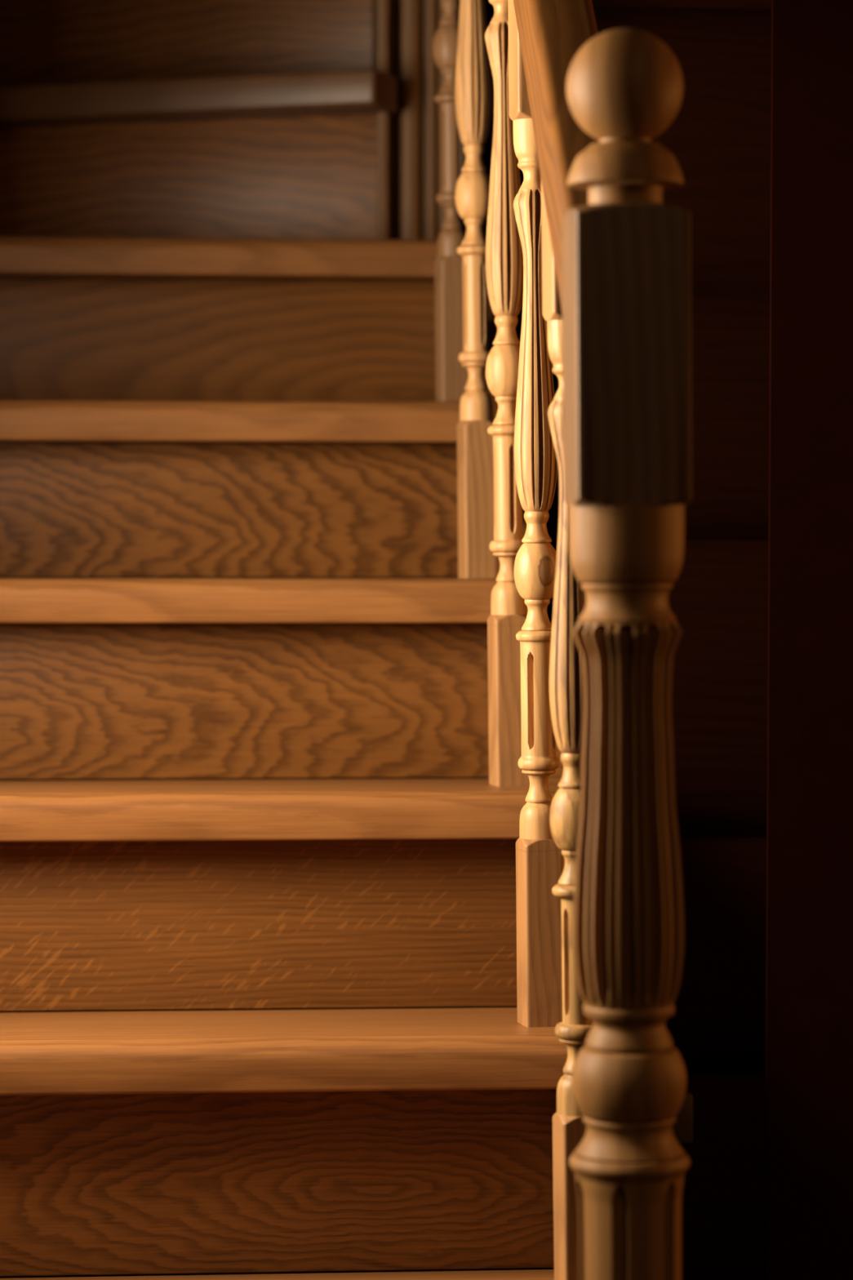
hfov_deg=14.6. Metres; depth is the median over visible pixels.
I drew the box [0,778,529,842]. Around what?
stair tread
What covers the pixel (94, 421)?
stair tread
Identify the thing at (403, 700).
stair riser
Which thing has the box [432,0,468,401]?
baluster
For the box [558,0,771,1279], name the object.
wall
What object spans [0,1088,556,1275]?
stair riser
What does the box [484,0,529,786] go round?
baluster
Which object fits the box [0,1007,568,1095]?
stair tread
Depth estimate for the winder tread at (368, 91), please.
4.06 m
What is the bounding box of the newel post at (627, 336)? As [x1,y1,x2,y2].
[561,27,691,1279]
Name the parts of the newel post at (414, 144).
corner strip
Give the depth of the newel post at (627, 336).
2.21 m
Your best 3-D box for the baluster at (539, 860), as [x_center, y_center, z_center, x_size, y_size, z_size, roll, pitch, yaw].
[0.093,-0.126,2.834,0.046,0.910,0.039,0,2,-14]
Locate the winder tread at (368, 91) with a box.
[0,68,397,127]
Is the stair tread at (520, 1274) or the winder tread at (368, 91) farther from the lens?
the winder tread at (368, 91)
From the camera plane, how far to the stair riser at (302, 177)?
4.14 m
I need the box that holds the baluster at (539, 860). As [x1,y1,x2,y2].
[507,0,563,1026]
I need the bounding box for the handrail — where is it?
[513,0,599,312]
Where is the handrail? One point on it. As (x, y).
(552, 33)
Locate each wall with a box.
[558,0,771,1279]
[764,0,852,1279]
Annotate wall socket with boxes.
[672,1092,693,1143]
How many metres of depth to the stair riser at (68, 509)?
3.64 m
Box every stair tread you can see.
[0,236,437,281]
[0,400,460,444]
[0,577,497,623]
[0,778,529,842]
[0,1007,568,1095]
[0,1269,554,1279]
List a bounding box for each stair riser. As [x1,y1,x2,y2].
[0,0,373,86]
[0,113,377,239]
[0,278,435,401]
[0,442,457,577]
[0,622,488,779]
[0,839,517,1011]
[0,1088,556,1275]
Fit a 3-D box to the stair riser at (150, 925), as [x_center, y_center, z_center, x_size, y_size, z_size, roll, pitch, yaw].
[-0.368,0.262,3.087,0.946,0.161,0.020,0,2,-5]
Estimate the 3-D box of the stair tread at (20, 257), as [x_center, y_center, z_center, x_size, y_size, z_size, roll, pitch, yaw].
[-0.441,-0.449,3.999,0.946,0.044,0.338,0,2,-5]
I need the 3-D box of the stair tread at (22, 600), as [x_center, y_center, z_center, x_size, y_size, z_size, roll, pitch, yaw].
[-0.397,-0.042,3.456,0.946,0.049,0.338,0,2,-5]
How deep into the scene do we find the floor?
3.57 m
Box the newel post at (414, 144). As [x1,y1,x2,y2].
[373,0,461,239]

